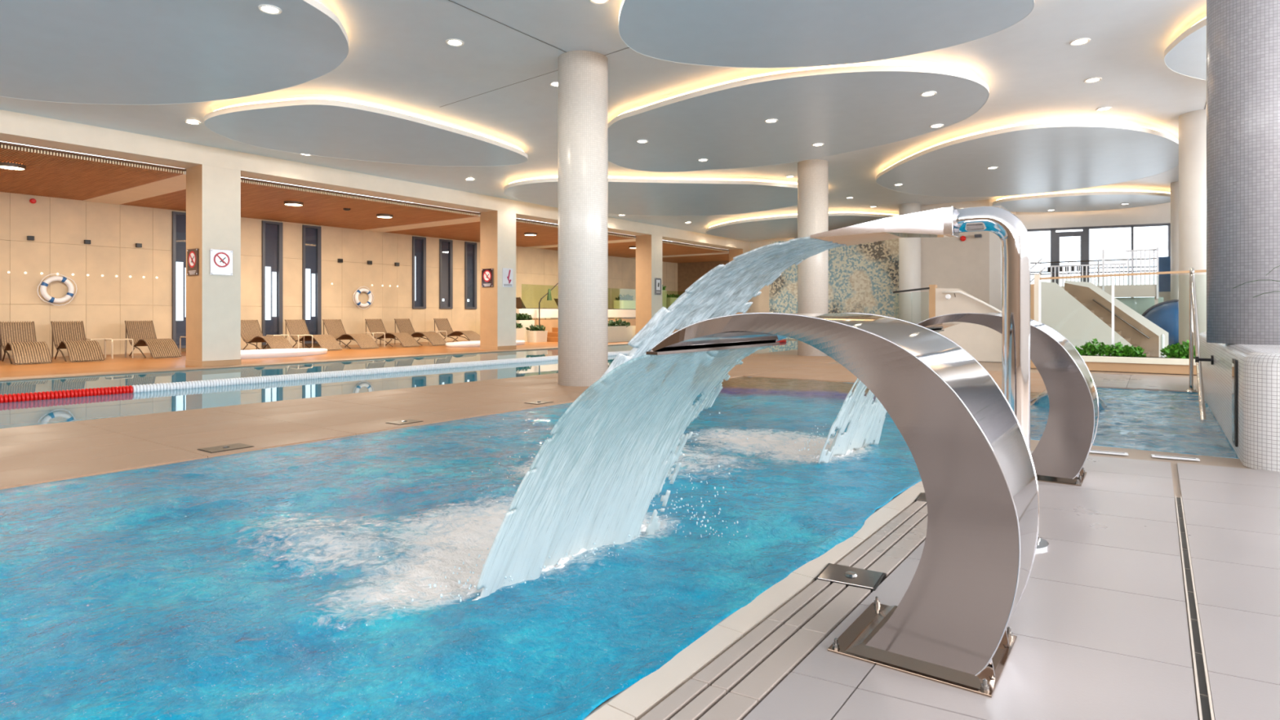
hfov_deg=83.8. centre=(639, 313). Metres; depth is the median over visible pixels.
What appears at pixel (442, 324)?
sun lounger
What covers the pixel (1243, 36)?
round column
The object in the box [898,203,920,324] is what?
round column
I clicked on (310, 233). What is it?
window pane
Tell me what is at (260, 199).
ceiling
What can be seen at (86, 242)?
wall lamp
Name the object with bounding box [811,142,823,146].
recessed light
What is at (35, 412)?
pool water
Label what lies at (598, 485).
waterfall
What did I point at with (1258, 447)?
wall
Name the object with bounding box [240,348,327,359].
bath
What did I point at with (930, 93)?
recessed light
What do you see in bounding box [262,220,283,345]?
window
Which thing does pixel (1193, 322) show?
pool handrail
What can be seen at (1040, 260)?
terrace railing
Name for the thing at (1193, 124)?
round column
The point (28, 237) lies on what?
wall lamp
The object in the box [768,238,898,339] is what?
mosaic wall
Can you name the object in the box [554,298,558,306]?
sun lounger
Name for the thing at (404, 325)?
sun lounger
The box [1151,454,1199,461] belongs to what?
floor outlet
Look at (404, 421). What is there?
lid
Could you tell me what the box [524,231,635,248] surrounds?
trim
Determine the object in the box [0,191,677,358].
wall
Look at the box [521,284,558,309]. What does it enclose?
glass balustrade
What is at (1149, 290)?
landing railing
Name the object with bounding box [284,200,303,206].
ceiling lamp
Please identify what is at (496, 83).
ceiling
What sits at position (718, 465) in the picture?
spray
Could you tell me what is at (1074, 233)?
door
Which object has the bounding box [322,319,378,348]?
sun lounger
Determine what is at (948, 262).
wall
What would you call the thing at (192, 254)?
notice sign
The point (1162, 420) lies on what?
pool water
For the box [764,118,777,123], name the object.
recessed light
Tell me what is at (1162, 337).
bollard light
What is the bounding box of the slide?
[1142,299,1178,345]
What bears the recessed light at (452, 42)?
in the ceiling at (496, 83)
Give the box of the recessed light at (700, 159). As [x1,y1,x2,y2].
[697,158,708,161]
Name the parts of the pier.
edge post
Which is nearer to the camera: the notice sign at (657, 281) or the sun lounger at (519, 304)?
the notice sign at (657, 281)
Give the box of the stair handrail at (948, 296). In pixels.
[942,290,1002,313]
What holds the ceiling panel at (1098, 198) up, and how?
attached to the ceiling at (496, 83)
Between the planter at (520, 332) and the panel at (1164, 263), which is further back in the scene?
the planter at (520, 332)
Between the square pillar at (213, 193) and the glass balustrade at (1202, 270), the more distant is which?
the square pillar at (213, 193)
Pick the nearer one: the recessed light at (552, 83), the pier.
the recessed light at (552, 83)
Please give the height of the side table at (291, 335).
0.454 m
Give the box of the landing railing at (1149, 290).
[1049,247,1158,305]
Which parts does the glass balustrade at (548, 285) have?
clamp rail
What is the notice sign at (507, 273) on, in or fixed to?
attached to the square pillar at (497, 228)
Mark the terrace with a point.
(544, 313)
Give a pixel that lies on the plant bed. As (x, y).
(1126, 358)
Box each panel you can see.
[0,0,348,104]
[204,93,528,166]
[503,173,797,215]
[608,59,989,172]
[618,0,1034,67]
[706,209,898,238]
[875,116,1178,197]
[992,187,1170,212]
[1158,256,1170,302]
[1164,13,1206,79]
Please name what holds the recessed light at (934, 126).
attached to the ceiling panel at (846, 108)
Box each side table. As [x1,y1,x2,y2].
[85,337,111,356]
[104,338,133,359]
[179,336,186,353]
[266,333,288,349]
[289,334,312,348]
[364,332,385,346]
[428,330,447,344]
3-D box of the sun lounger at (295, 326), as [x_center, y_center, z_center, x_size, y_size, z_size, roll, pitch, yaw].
[-9.396,0.616,20.509,2.032,0.871,0.598,0,0,36]
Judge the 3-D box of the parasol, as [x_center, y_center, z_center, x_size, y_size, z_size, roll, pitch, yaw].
[-3.437,-0.232,27.634,0.400,2.565,1.710,0,0,36]
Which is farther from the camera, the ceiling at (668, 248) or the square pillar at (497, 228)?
the ceiling at (668, 248)
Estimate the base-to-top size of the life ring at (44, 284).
0.773 m
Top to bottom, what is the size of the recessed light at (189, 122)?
0.016 m
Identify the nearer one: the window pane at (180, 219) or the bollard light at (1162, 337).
the bollard light at (1162, 337)
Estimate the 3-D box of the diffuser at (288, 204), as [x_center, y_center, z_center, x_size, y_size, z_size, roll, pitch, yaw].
[-8.680,-2.730,17.884,0.400,0.016,0.400,0,0,36]
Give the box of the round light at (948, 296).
[945,293,951,299]
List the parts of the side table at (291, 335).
tube leg, tube leg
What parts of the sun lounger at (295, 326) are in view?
rail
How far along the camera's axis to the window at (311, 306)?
22.50 m
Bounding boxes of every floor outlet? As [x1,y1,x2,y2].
[1089,449,1128,455]
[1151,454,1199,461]
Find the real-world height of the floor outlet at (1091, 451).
0.012 m
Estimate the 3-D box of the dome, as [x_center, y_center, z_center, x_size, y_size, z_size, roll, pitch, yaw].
[4.966,0.976,8.255,0.700,0.188,1.000,0,0,36]
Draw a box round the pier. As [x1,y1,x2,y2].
[1030,274,1040,321]
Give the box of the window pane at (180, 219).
[176,214,186,345]
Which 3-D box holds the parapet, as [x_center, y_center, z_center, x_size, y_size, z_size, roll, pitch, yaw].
[7.456,0.200,15.693,2.060,1.700,0.180,0,0,36]
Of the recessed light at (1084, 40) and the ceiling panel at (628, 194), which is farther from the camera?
the ceiling panel at (628, 194)
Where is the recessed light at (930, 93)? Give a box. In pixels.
[920,90,936,96]
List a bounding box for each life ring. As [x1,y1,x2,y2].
[36,273,77,305]
[353,286,373,309]
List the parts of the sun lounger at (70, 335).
leg, rail, rail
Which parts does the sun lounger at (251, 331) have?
rail, rail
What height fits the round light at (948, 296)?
0.117 m
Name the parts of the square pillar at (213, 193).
skirting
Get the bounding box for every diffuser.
[0,165,24,169]
[284,203,302,205]
[377,216,391,217]
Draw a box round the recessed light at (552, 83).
[549,80,558,86]
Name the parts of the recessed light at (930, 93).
lamp glass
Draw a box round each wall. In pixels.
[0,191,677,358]
[677,260,728,295]
[750,237,795,312]
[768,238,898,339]
[920,199,989,321]
[989,199,1016,311]
[1016,202,1170,229]
[1115,297,1163,315]
[1199,331,1279,471]
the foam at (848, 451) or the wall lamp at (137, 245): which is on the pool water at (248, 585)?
the foam at (848, 451)
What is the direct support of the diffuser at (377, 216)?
attached to the ceiling lamp at (380, 215)
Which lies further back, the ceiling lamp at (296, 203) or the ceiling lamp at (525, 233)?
the ceiling lamp at (525, 233)
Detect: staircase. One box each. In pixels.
[546,327,558,342]
[1040,280,1168,357]
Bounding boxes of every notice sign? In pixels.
[186,248,198,275]
[209,248,232,275]
[481,268,493,287]
[502,267,512,287]
[654,277,661,294]
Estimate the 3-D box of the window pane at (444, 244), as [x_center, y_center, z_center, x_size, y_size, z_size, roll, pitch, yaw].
[-7.324,-1.460,26.694,0.006,2.440,0.398,0,0,36]
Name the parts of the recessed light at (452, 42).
lamp glass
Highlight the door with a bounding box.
[1055,231,1083,284]
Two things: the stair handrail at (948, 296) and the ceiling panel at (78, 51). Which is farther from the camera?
the stair handrail at (948, 296)
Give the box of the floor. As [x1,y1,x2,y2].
[0,338,1279,719]
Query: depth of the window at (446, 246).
26.76 m
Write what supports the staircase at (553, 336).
on the floor
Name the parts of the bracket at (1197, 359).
knob, stem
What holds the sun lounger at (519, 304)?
on the terrace
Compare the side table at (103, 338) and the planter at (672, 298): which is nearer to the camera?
the side table at (103, 338)
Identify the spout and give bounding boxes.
[809,205,1048,551]
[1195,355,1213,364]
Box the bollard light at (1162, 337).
[1160,333,1164,357]
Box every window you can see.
[172,211,186,348]
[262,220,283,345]
[301,224,321,343]
[412,235,426,308]
[439,239,453,308]
[464,241,476,308]
[1026,222,1170,284]
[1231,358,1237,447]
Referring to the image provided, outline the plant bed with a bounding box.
[1030,337,1196,374]
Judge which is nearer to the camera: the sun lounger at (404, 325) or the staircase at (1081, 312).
the staircase at (1081, 312)
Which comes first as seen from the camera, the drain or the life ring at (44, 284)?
the drain
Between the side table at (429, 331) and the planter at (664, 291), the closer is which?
the side table at (429, 331)
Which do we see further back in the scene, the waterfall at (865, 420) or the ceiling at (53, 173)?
the ceiling at (53, 173)
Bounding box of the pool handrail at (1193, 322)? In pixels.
[1185,267,1206,419]
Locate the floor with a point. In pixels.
(1100, 621)
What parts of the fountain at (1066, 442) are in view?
plate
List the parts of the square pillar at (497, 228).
skirting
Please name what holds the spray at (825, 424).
on the pool water at (248, 585)
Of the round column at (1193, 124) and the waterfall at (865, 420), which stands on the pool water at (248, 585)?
the waterfall at (865, 420)
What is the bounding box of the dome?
[1034,392,1106,410]
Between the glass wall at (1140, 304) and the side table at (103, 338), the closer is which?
the side table at (103, 338)
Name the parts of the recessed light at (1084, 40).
lamp glass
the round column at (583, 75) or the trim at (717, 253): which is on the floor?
the round column at (583, 75)
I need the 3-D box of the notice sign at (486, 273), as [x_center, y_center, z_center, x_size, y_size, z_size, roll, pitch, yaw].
[-4.348,-1.010,20.300,0.460,0.520,0.024,0,0,36]
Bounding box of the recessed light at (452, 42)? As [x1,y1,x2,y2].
[445,38,464,46]
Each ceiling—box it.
[0,0,1206,241]
[0,141,186,199]
[121,177,480,230]
[384,217,635,246]
[539,240,728,262]
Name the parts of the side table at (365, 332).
tube leg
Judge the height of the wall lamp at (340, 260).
0.120 m
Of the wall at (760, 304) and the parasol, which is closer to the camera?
the parasol
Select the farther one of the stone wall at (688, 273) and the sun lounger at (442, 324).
the stone wall at (688, 273)
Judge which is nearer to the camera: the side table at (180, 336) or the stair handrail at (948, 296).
the stair handrail at (948, 296)
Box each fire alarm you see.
[29,198,36,203]
[960,235,965,240]
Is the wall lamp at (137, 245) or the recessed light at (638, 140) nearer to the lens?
the recessed light at (638, 140)
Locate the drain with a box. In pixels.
[1174,495,1214,719]
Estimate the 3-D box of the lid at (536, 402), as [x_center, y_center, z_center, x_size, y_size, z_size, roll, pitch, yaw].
[-1.186,1.046,8.375,0.216,0.026,0.276,0,0,36]
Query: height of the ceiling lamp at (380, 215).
0.070 m
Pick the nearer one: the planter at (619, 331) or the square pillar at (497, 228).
the square pillar at (497, 228)
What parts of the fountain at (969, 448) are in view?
plate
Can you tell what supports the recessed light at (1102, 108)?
in the ceiling at (496, 83)
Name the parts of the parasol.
arm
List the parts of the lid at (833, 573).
handle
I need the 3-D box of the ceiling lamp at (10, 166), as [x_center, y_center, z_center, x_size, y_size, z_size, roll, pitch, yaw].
[-11.763,-2.753,13.351,0.420,0.070,0.420,0,0,36]
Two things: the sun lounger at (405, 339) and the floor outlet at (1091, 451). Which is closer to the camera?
the floor outlet at (1091, 451)
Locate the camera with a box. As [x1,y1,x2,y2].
[974,234,982,237]
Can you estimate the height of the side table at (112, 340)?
0.454 m
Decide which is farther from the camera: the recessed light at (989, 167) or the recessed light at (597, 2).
the recessed light at (989, 167)
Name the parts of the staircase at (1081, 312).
handrail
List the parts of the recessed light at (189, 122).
lamp glass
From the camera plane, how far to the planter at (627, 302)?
33.02 m
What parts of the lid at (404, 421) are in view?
frame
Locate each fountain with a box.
[646,312,1039,697]
[917,312,1098,486]
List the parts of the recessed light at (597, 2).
lamp glass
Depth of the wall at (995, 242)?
23.60 m
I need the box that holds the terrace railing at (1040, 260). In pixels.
[1030,257,1156,285]
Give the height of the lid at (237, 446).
0.026 m
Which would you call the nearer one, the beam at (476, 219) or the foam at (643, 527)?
the foam at (643, 527)
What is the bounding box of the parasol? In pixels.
[538,282,558,325]
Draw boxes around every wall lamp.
[26,235,34,240]
[84,240,90,244]
[135,243,142,247]
[337,258,342,262]
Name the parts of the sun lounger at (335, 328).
rail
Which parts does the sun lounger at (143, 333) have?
rail, rail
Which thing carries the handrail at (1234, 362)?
attached to the wall at (1258, 447)
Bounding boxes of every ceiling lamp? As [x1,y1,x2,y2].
[0,161,26,170]
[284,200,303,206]
[376,213,392,217]
[524,232,537,235]
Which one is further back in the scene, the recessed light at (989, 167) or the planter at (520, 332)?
the planter at (520, 332)
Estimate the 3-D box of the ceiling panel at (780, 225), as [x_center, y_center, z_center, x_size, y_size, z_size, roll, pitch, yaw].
[6.428,-3.441,28.134,7.948,0.678,4.870,0,0,-13]
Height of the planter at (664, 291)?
1.676 m
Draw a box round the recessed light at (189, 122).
[184,120,200,124]
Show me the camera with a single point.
(975, 235)
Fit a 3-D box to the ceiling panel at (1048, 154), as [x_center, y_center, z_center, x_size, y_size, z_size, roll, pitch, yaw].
[9.322,-3.669,17.699,6.792,0.222,8.484,0,0,36]
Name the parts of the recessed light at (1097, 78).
lamp glass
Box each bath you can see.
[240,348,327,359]
[445,340,524,347]
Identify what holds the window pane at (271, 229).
attached to the window at (272, 232)
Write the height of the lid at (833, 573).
0.026 m
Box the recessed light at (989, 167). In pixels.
[986,166,998,168]
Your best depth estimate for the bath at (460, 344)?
22.00 m
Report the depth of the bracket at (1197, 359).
7.52 m
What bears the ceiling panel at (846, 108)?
attached to the ceiling at (496, 83)
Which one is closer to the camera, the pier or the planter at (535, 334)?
the pier
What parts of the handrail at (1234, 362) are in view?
glass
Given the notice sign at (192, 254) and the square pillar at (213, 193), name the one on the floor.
the square pillar at (213, 193)
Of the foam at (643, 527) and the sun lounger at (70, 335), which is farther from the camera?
the sun lounger at (70, 335)
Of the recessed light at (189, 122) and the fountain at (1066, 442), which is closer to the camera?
the fountain at (1066, 442)
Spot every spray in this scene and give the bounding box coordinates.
[365,503,688,626]
[471,428,725,493]
[648,412,757,545]
[770,423,871,457]
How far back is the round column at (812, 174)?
17.58 m
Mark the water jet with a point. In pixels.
(725, 290)
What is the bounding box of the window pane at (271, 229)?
[265,223,277,342]
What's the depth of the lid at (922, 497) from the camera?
4.04 m
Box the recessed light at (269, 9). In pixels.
[257,4,281,14]
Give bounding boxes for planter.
[515,313,534,342]
[515,321,524,340]
[525,324,547,342]
[608,318,635,342]
[613,293,635,318]
[662,284,666,307]
[666,293,680,308]
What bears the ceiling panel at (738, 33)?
attached to the ceiling at (496, 83)
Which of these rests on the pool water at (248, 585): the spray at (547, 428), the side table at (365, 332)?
the spray at (547, 428)
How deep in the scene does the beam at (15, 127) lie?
15.08 m
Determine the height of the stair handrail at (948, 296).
0.710 m
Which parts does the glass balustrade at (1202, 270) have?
post, post, handrail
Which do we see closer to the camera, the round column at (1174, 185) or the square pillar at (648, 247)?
the round column at (1174, 185)
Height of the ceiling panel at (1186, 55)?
0.222 m
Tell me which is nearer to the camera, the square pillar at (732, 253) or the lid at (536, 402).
the lid at (536, 402)
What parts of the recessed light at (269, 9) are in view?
lamp glass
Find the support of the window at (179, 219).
in the wall at (60, 228)
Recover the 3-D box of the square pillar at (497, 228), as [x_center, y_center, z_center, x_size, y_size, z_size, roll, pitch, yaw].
[-4.092,-0.922,20.592,0.731,3.945,0.736,0,0,36]
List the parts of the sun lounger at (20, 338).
leg, rail, rail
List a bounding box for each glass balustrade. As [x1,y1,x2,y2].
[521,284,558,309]
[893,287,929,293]
[1038,269,1206,347]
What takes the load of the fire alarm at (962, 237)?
attached to the wall at (948, 262)
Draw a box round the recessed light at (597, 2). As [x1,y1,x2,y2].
[589,0,609,4]
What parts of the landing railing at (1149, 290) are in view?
rail, post, rail, post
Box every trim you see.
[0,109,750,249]
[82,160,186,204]
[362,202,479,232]
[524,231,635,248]
[631,241,728,258]
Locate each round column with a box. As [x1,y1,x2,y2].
[558,49,608,386]
[797,159,828,355]
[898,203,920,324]
[1170,181,1178,300]
[1178,108,1206,347]
[1206,0,1279,345]
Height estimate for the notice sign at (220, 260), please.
0.500 m
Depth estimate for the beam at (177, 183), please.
16.28 m
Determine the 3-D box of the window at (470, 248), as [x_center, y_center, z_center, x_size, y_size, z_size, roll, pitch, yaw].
[-6.573,-1.460,27.645,0.120,2.580,0.560,0,0,36]
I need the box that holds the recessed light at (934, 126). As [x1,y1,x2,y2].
[929,124,943,128]
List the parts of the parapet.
post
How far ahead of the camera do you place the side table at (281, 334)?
19.95 m
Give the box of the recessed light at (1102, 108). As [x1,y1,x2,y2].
[1095,106,1111,111]
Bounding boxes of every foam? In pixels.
[460,524,646,595]
[811,446,864,462]
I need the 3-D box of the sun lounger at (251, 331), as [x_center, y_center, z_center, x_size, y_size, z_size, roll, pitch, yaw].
[-10.197,0.616,19.397,2.032,0.871,0.598,0,0,36]
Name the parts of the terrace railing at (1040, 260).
stair rail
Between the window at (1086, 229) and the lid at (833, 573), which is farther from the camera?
the window at (1086, 229)
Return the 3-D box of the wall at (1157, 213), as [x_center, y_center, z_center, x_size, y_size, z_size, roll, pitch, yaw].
[19.191,-1.450,23.626,12.800,5.000,0.200,0,0,25]
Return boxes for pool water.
[0,340,797,428]
[0,376,1044,719]
[1030,387,1237,457]
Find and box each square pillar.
[185,164,240,366]
[480,210,516,350]
[635,234,662,333]
[728,248,750,314]
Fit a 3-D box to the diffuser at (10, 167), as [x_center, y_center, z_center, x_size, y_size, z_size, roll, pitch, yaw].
[-11.763,-2.730,13.351,0.380,0.016,0.380,0,0,36]
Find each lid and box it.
[196,443,253,453]
[386,418,422,425]
[524,400,553,404]
[814,563,885,592]
[915,492,926,502]
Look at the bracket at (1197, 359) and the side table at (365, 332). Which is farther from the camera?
the side table at (365, 332)
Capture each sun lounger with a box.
[0,321,52,364]
[50,320,104,361]
[124,320,181,358]
[240,320,293,350]
[284,319,342,350]
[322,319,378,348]
[364,319,419,346]
[394,318,446,345]
[433,318,479,342]
[515,297,546,319]
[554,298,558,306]
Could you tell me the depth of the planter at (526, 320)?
26.25 m
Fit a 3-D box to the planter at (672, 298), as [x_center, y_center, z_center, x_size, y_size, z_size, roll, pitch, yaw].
[1.651,-0.393,36.634,0.760,1.285,1.239,0,0,36]
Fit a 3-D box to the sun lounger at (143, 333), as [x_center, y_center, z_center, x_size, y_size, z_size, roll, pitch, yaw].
[-11.766,0.616,17.224,2.032,0.871,0.598,0,0,39]
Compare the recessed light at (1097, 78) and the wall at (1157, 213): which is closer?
the recessed light at (1097, 78)
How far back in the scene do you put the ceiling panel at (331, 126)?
13.11 m
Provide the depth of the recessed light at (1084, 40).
9.90 m
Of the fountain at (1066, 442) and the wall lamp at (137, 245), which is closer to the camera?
the fountain at (1066, 442)
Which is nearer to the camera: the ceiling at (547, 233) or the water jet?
the water jet
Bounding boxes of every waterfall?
[471,345,772,600]
[817,331,939,463]
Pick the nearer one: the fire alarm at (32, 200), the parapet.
the parapet
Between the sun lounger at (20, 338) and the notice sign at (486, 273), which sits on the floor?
the sun lounger at (20, 338)
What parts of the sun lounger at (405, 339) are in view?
rail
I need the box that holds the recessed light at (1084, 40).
[1069,37,1090,45]
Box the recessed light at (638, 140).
[635,139,648,142]
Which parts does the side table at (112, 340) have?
tube leg, tube leg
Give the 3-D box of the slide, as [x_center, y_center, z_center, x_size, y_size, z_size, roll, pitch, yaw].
[13.430,0.352,17.685,1.782,1.405,1.716,0,0,-29]
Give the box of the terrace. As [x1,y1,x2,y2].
[515,308,678,334]
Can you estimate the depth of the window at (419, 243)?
25.78 m
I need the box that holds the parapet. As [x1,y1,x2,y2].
[928,284,1002,362]
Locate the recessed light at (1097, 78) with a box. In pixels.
[1084,76,1102,83]
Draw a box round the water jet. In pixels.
[559,236,846,438]
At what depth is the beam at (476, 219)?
22.25 m
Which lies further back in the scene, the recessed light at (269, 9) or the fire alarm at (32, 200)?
the fire alarm at (32, 200)
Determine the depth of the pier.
14.81 m
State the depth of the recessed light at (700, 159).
16.49 m
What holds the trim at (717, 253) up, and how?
attached to the wall at (760, 304)
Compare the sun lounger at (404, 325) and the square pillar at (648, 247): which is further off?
the square pillar at (648, 247)
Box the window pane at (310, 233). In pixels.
[305,227,315,341]
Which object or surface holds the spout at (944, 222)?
on the floor
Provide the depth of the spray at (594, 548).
2.82 m
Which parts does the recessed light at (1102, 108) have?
lamp glass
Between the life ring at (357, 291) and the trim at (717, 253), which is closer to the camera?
the life ring at (357, 291)
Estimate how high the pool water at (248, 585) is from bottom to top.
0.054 m

